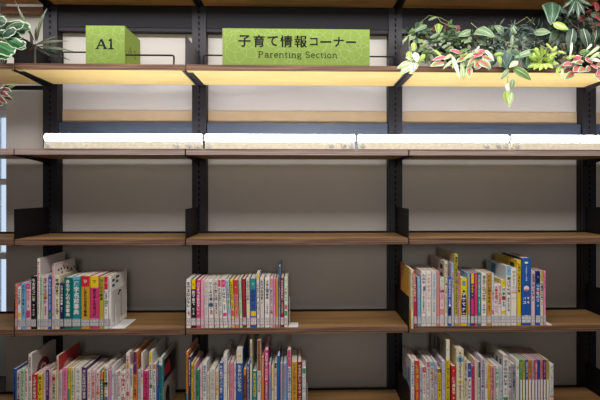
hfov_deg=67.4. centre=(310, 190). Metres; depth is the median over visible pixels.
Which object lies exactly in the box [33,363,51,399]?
book
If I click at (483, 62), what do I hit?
caladium
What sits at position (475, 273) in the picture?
book
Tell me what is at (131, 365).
book
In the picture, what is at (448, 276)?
book
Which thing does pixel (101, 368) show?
book
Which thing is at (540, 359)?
book
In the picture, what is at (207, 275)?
book
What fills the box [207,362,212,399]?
book
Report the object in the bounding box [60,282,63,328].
book
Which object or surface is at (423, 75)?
wooden shelf
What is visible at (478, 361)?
book
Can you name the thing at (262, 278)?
book
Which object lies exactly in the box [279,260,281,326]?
book
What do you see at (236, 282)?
book
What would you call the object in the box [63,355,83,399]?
book
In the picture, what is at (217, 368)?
book
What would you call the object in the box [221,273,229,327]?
book
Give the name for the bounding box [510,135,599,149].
lamp
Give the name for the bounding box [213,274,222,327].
book
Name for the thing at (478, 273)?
book
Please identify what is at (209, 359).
book
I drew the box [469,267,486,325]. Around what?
book
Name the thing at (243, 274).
book
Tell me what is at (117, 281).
book
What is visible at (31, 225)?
wooden shelf
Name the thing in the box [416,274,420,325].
book
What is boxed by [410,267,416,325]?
book
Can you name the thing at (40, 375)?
book
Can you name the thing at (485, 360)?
book
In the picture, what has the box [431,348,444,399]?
book
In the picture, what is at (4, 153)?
wooden shelf
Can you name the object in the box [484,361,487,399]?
book
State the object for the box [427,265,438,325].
book
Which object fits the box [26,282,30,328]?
book
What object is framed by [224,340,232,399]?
book
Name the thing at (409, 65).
pothos
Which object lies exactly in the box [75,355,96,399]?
book
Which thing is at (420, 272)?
book
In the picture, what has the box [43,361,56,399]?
book
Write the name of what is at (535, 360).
book
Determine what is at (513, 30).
plant
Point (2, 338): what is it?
wall
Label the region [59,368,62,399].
book
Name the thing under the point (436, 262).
book
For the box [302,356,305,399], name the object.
book
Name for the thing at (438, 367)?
book
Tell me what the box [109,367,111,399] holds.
book
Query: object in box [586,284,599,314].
wooden shelf
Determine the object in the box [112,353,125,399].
book
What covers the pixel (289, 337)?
book
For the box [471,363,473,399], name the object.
book
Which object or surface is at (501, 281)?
book
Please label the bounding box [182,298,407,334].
wooden shelf
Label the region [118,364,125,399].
book
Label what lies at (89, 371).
book
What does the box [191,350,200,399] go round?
book
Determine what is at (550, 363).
book
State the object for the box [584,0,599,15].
wooden shelf
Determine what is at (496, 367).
book
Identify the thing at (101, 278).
book
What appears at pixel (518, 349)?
book
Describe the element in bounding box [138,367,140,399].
book
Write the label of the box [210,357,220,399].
book
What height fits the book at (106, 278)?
0.208 m
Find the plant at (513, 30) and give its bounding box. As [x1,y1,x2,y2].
[488,17,550,65]
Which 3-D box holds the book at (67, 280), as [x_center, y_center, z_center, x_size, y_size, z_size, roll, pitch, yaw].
[-0.971,0.448,1.865,0.030,0.205,0.141,0,0,-2]
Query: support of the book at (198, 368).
on the wooden shelf at (356, 393)
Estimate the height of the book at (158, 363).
0.214 m
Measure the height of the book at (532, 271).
0.222 m
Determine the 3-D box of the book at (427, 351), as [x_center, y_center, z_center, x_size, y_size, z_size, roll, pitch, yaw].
[0.509,0.804,1.908,0.011,0.214,0.146,0,0,-2]
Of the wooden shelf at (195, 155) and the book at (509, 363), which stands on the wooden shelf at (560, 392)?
the book at (509, 363)
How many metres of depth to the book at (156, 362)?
1.80 m
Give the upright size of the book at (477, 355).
0.229 m
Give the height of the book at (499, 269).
0.243 m
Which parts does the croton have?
stem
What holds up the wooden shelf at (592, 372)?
attached to the bookshelf at (79, 194)
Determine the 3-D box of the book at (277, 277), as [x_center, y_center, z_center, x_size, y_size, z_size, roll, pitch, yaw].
[-0.138,0.452,1.885,0.009,0.197,0.135,0,0,-2]
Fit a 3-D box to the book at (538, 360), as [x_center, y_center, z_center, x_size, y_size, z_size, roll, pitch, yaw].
[0.935,0.802,1.920,0.009,0.218,0.149,0,0,-2]
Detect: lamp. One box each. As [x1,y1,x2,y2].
[43,134,203,148]
[204,134,355,148]
[357,135,509,149]
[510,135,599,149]
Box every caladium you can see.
[430,46,493,81]
[556,43,599,80]
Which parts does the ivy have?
stem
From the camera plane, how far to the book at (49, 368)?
1.79 m
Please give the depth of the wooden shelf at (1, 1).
2.01 m
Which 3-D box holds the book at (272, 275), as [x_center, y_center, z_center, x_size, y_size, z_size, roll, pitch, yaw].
[-0.160,0.452,1.884,0.010,0.197,0.135,0,0,-2]
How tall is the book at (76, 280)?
0.209 m
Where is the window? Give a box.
[0,110,5,310]
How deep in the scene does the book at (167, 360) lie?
1.89 m
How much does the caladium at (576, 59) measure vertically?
0.165 m
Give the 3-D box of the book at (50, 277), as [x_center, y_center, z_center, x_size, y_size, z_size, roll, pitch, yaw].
[-1.042,0.447,1.864,0.012,0.208,0.142,0,0,-2]
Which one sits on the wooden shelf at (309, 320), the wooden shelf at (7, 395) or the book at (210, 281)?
the book at (210, 281)
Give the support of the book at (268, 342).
on the wooden shelf at (356, 393)
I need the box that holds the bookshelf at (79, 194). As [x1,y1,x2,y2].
[1,4,599,390]
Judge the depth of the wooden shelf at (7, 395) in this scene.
2.01 m
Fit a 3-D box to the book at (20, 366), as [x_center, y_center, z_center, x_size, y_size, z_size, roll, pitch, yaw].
[-1.180,0.810,1.860,0.010,0.203,0.139,0,0,-2]
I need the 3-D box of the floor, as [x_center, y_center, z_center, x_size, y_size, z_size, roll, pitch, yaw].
[-0.019,1.525,0.715,8.000,0.050,6.200,0,0,-2]
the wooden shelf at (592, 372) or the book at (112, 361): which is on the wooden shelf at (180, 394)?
the book at (112, 361)
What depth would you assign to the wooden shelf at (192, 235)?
1.86 m
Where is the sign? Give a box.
[222,28,369,65]
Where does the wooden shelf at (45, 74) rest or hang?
attached to the bookshelf at (79, 194)
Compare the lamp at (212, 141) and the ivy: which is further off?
the ivy
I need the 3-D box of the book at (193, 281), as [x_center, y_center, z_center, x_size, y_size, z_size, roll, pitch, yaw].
[-0.473,0.453,1.875,0.018,0.195,0.134,0,0,-2]
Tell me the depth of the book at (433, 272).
1.83 m
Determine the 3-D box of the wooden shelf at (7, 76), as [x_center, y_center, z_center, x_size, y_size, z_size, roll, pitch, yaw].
[-1.580,-0.495,1.898,0.795,0.024,0.247,0,0,-2]
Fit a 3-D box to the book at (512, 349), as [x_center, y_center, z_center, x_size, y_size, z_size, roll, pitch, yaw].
[0.885,0.802,1.919,0.010,0.219,0.150,0,0,-2]
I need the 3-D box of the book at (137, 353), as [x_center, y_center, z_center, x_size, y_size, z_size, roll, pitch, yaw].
[-0.706,0.778,1.893,0.015,0.267,0.182,0,0,-2]
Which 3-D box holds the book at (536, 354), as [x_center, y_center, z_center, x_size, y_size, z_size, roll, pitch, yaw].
[0.958,0.803,1.921,0.011,0.218,0.149,0,0,-2]
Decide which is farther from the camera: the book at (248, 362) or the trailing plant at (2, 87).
the book at (248, 362)
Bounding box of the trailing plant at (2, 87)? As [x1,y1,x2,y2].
[0,84,14,105]
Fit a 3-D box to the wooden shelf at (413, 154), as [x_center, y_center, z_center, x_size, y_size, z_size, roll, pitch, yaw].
[0.832,-0.142,1.961,0.901,0.054,0.247,0,0,-2]
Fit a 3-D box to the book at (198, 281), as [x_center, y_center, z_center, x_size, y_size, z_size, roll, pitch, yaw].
[-0.454,0.454,1.875,0.015,0.193,0.132,0,0,-2]
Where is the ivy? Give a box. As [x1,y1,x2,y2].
[401,15,469,64]
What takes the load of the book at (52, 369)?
on the wooden shelf at (180, 394)
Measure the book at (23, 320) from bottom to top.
0.184 m
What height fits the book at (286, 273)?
0.199 m
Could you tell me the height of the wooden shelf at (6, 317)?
0.033 m
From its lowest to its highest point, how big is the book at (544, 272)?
0.222 m
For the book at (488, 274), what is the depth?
1.84 m
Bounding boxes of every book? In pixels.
[13,359,28,399]
[15,279,30,328]
[17,363,28,399]
[18,286,21,328]
[21,280,30,328]
[21,364,28,399]
[25,367,28,399]
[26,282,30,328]
[29,339,55,399]
[31,274,36,328]
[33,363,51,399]
[37,252,64,328]
[38,371,42,399]
[40,272,51,328]
[43,273,51,328]
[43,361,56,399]
[46,363,56,399]
[48,276,51,328]
[49,365,56,399]
[52,258,75,328]
[52,369,56,399]
[55,270,76,328]
[57,342,79,399]
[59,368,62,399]
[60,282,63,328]
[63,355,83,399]
[64,271,82,328]
[68,355,86,399]
[71,355,88,399]
[72,270,92,328]
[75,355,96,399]
[81,270,103,328]
[82,355,101,399]
[87,358,104,399]
[90,270,112,328]
[92,358,108,399]
[96,359,110,399]
[99,270,117,328]
[100,369,103,399]
[104,270,121,328]
[104,353,121,399]
[109,269,126,328]
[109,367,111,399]
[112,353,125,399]
[114,361,125,399]
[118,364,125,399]
[121,368,125,399]
[126,338,144,399]
[130,363,132,399]
[133,337,151,399]
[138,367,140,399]
[141,338,156,399]
[144,365,148,399]
[149,337,165,399]
[153,351,163,399]
[157,363,158,399]
[159,342,175,399]
[186,274,196,327]
[186,338,197,399]
[189,343,199,399]
[191,273,202,327]
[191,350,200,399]
[194,351,202,399]
[196,274,206,327]
[196,359,203,399]
[200,354,207,399]
[201,274,209,327]
[203,350,213,399]
[204,274,213,327]
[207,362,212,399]
[208,274,217,327]
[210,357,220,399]
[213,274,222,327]
[216,359,220,399]
[218,274,224,327]
[219,354,223,399]
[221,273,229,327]
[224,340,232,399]
[226,274,232,327]
[228,349,234,399]
[230,274,236,327]
[230,349,235,399]
[234,274,241,327]
[234,358,235,399]
[236,334,247,399]
[238,273,244,327]
[242,273,248,327]
[243,357,248,399]
[246,272,252,326]
[247,356,249,399]
[250,272,256,326]
[250,334,256,399]
[253,360,256,399]
[256,267,261,326]
[257,334,264,399]
[260,272,265,326]
[261,343,265,399]
[265,272,271,326]
[265,336,270,399]
[269,352,272,399]
[270,272,274,326]
[272,354,275,399]
[273,273,276,326]
[274,350,277,399]
[276,273,278,326]
[277,343,280,399]
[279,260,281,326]
[280,351,283,399]
[281,272,284,326]
[283,350,287,399]
[284,272,287,326]
[288,335,291,399]
[292,349,296,399]
[298,350,301,399]
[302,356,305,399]
[400,262,412,328]
[402,347,413,399]
[406,348,418,399]
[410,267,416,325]
[412,265,425,325]
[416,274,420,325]
[416,355,425,399]
[417,265,430,325]
[417,349,428,399]
[419,362,421,399]
[420,349,433,399]
[422,265,436,325]
[425,350,436,399]
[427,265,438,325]
[430,254,447,325]
[431,332,449,399]
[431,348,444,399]
[437,364,440,399]
[438,248,457,325]
[439,275,443,325]
[440,257,453,325]
[445,335,463,399]
[447,275,450,325]
[450,360,455,399]
[458,267,469,325]
[458,270,459,325]
[459,267,473,325]
[460,275,466,325]
[462,267,476,325]
[463,348,476,399]
[464,356,466,399]
[465,267,480,325]
[467,345,483,399]
[467,350,479,399]
[467,359,470,399]
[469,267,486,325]
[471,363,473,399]
[474,267,490,325]
[478,267,493,325]
[481,354,498,399]
[484,357,493,399]
[484,358,489,399]
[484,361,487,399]
[486,259,510,324]
[486,342,507,399]
[486,354,501,399]
[494,275,505,324]
[494,281,500,324]
[494,282,497,325]
[495,253,520,324]
[500,348,518,399]
[503,252,530,324]
[503,347,521,399]
[506,264,516,324]
[506,347,524,399]
[508,358,514,399]
[508,362,510,399]
[510,348,527,399]
[513,348,530,399]
[514,347,533,399]
[519,347,536,399]
[520,347,539,399]
[524,347,542,399]
[525,347,545,399]
[528,347,548,399]
[531,266,545,324]
[531,267,542,324]
[531,268,539,324]
[531,270,534,324]
[549,361,552,399]
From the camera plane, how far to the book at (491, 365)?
1.84 m
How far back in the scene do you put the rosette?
1.82 m
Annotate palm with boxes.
[562,0,591,59]
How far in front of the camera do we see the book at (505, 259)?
1.84 m
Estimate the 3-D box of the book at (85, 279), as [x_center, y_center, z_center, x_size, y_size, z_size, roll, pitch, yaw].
[-0.902,0.445,1.869,0.033,0.211,0.145,0,0,-2]
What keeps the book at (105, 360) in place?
on the wooden shelf at (180, 394)
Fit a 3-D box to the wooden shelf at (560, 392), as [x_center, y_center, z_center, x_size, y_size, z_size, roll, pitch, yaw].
[0.832,0.879,1.961,0.901,0.174,0.247,0,0,-2]
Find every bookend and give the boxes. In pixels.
[111,302,135,328]
[288,296,297,326]
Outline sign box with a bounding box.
[86,25,139,63]
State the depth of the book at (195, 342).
1.82 m
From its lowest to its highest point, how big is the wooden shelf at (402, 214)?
0.174 m
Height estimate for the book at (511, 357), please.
0.219 m
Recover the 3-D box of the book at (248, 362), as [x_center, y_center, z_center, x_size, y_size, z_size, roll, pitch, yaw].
[-0.254,0.805,1.887,0.009,0.214,0.146,0,0,-2]
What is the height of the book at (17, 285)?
0.180 m
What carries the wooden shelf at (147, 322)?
attached to the bookshelf at (79, 194)
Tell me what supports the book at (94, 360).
on the wooden shelf at (180, 394)
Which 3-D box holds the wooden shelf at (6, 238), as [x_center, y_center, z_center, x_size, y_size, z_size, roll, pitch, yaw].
[-1.580,0.199,1.898,0.795,0.033,0.247,0,0,-2]
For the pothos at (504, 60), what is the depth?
1.81 m
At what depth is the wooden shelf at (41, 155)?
1.80 m
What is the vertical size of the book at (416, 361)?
0.219 m
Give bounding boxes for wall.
[0,12,5,375]
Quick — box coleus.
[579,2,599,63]
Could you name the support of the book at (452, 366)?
on the wooden shelf at (560, 392)
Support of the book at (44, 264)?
on the wooden shelf at (147, 322)
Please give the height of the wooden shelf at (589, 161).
0.054 m
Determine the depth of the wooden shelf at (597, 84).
2.05 m
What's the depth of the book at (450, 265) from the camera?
1.84 m
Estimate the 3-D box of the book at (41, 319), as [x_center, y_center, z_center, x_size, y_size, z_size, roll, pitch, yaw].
[-1.075,0.444,1.866,0.009,0.214,0.146,0,0,-2]
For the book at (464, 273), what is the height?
0.216 m
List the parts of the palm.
stem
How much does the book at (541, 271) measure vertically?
0.222 m
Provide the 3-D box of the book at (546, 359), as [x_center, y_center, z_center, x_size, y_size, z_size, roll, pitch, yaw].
[0.971,0.803,1.921,0.010,0.218,0.149,0,0,-2]
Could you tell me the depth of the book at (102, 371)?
1.80 m
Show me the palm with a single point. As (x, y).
(578, 5)
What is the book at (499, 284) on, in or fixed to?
on the wooden shelf at (561, 318)
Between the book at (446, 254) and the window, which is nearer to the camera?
the book at (446, 254)
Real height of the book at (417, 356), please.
0.195 m
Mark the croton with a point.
(552, 10)
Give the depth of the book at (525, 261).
1.84 m
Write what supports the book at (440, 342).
on the wooden shelf at (560, 392)
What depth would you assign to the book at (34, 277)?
1.79 m
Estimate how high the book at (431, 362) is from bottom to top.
0.215 m
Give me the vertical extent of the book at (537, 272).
0.222 m
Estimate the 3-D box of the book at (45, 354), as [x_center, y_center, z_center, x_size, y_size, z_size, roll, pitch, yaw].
[-1.120,0.780,1.881,0.014,0.262,0.179,0,0,-2]
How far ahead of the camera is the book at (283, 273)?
1.82 m
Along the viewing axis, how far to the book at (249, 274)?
1.81 m
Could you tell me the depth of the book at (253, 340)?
1.84 m
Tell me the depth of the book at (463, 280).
1.84 m
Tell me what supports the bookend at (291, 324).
on the wooden shelf at (309, 320)
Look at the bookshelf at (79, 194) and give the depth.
2.10 m
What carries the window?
in the wall
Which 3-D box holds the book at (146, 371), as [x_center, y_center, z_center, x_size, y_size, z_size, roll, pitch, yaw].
[-0.662,0.817,1.869,0.020,0.190,0.130,0,0,-2]
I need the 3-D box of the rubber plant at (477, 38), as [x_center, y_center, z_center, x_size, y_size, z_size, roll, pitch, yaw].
[0.720,-0.635,1.947,0.254,0.209,0.150,0,0,-2]
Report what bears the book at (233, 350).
on the wooden shelf at (356, 393)
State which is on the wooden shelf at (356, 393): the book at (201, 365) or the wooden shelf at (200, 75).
the book at (201, 365)
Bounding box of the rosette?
[527,43,565,70]
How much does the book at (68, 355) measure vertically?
0.254 m
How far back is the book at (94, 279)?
1.80 m
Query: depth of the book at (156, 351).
1.82 m
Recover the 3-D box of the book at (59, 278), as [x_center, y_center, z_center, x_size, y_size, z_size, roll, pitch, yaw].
[-1.014,0.445,1.867,0.017,0.212,0.145,0,0,-2]
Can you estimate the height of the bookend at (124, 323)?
0.092 m
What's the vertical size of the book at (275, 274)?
0.197 m
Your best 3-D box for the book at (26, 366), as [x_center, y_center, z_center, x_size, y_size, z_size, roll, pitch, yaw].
[-1.149,0.810,1.860,0.014,0.203,0.139,0,0,-2]
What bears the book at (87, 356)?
on the wooden shelf at (180, 394)
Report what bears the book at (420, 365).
on the wooden shelf at (560, 392)
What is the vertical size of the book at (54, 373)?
0.190 m
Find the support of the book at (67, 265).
on the wooden shelf at (147, 322)
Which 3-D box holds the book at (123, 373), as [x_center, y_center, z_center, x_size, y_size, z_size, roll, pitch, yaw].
[-0.752,0.818,1.865,0.017,0.187,0.128,0,0,-2]
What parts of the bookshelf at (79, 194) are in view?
wooden rail, panel, panel, panel, panel, panel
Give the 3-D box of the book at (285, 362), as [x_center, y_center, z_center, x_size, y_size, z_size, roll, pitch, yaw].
[-0.106,0.803,1.892,0.014,0.216,0.148,0,0,-2]
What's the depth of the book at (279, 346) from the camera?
1.82 m
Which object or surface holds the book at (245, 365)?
on the wooden shelf at (356, 393)
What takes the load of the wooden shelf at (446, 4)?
attached to the bookshelf at (79, 194)
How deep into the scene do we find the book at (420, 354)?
1.84 m
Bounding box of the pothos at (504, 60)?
[491,49,531,106]
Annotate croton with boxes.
[542,2,599,64]
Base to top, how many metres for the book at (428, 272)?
0.224 m
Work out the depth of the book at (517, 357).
1.84 m
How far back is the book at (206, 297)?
1.81 m
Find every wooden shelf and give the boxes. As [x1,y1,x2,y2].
[0,0,41,3]
[0,63,37,83]
[0,148,25,158]
[0,232,13,244]
[0,311,13,335]
[0,391,12,399]
[11,207,184,245]
[12,38,194,90]
[12,149,189,165]
[14,299,184,336]
[14,389,184,399]
[38,0,194,10]
[182,35,402,90]
[182,149,407,164]
[182,207,407,245]
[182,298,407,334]
[185,387,399,399]
[193,0,396,11]
[393,0,597,12]
[393,37,599,90]
[393,149,599,164]
[396,207,599,244]
[396,285,599,332]
[396,364,599,399]
[583,61,599,92]
[583,158,599,165]
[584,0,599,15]
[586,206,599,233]
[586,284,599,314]
[586,361,599,396]
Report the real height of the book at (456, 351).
0.267 m
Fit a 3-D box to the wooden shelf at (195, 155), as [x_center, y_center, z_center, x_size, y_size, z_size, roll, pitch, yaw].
[-0.063,-0.142,1.938,0.912,0.054,0.247,0,0,-2]
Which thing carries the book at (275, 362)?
on the wooden shelf at (356, 393)
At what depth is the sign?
1.82 m
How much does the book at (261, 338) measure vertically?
0.310 m
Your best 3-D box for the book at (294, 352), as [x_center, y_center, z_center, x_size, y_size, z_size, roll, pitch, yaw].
[-0.068,0.802,1.895,0.023,0.220,0.150,0,0,-2]
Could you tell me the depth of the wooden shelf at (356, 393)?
2.03 m
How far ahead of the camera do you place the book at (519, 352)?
1.84 m
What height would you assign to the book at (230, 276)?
0.194 m
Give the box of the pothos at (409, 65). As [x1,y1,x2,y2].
[397,42,427,74]
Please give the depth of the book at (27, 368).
1.79 m
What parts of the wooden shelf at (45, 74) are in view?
wire guard, wire guard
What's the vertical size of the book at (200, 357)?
0.216 m
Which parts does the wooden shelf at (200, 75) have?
wire guard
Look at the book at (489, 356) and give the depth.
1.84 m
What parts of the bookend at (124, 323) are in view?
upright plate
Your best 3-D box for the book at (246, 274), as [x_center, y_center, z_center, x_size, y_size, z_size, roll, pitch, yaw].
[-0.270,0.453,1.881,0.013,0.196,0.134,-1,0,-1]
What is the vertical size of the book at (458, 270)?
0.224 m
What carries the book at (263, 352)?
on the wooden shelf at (356, 393)
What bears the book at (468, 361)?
on the wooden shelf at (560, 392)
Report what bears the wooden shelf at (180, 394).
attached to the bookshelf at (79, 194)
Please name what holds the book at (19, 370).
on the wooden shelf at (180, 394)
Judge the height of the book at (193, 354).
0.244 m
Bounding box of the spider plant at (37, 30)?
[16,3,70,62]
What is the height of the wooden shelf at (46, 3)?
0.054 m
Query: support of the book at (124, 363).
on the wooden shelf at (180, 394)
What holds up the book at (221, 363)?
on the wooden shelf at (356, 393)
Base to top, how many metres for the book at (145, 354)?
0.262 m
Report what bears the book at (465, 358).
on the wooden shelf at (560, 392)
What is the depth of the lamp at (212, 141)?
1.81 m
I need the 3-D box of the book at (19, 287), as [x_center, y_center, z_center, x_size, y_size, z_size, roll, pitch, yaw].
[-1.162,0.466,1.848,0.012,0.168,0.116,0,0,-2]
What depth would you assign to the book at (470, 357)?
1.84 m
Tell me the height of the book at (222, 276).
0.192 m
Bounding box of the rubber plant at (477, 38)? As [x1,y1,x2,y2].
[450,23,503,65]
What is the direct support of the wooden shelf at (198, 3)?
attached to the bookshelf at (79, 194)
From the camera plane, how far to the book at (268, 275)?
1.82 m
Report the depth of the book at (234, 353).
1.81 m
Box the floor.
[0,376,5,391]
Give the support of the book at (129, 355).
on the wooden shelf at (180, 394)
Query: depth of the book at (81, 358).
1.80 m
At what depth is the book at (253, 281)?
1.82 m
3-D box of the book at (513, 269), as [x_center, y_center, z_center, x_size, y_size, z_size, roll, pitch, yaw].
[0.831,0.433,1.923,0.022,0.235,0.161,0,0,-2]
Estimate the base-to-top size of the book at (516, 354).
0.219 m
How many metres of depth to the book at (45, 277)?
1.79 m
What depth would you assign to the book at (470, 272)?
1.84 m
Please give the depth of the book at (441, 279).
1.84 m
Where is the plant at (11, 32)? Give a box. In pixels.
[0,16,30,62]
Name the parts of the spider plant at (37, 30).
stem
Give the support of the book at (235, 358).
on the wooden shelf at (356, 393)
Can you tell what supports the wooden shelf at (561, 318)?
attached to the bookshelf at (79, 194)
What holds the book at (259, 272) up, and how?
on the wooden shelf at (309, 320)
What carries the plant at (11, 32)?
on the wooden shelf at (7, 76)
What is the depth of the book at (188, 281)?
1.81 m
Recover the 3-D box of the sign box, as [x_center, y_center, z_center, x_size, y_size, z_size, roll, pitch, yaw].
[-0.822,-0.584,1.883,0.156,0.152,0.176,0,0,-2]
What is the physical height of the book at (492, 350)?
0.240 m
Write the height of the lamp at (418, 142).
0.061 m
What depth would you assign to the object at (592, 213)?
2.04 m
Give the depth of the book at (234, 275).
1.81 m
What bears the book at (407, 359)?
on the wooden shelf at (560, 392)
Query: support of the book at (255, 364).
on the wooden shelf at (356, 393)
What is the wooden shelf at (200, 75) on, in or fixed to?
attached to the bookshelf at (79, 194)
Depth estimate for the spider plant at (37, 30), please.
1.85 m
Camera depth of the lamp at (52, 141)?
1.79 m
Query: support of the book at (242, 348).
on the wooden shelf at (356, 393)
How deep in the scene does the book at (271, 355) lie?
1.82 m
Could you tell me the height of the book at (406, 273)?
0.237 m
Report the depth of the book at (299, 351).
1.82 m
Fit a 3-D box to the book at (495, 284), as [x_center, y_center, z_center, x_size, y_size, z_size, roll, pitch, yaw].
[0.757,0.466,1.899,0.014,0.170,0.117,0,0,-2]
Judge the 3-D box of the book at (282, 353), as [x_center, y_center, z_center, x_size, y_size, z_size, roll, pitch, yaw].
[-0.120,0.803,1.892,0.009,0.217,0.148,0,0,-2]
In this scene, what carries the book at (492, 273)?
on the wooden shelf at (561, 318)
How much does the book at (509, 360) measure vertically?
0.203 m
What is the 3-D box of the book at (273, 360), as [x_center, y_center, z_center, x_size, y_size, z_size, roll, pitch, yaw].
[-0.155,0.809,1.887,0.009,0.205,0.140,0,0,-2]

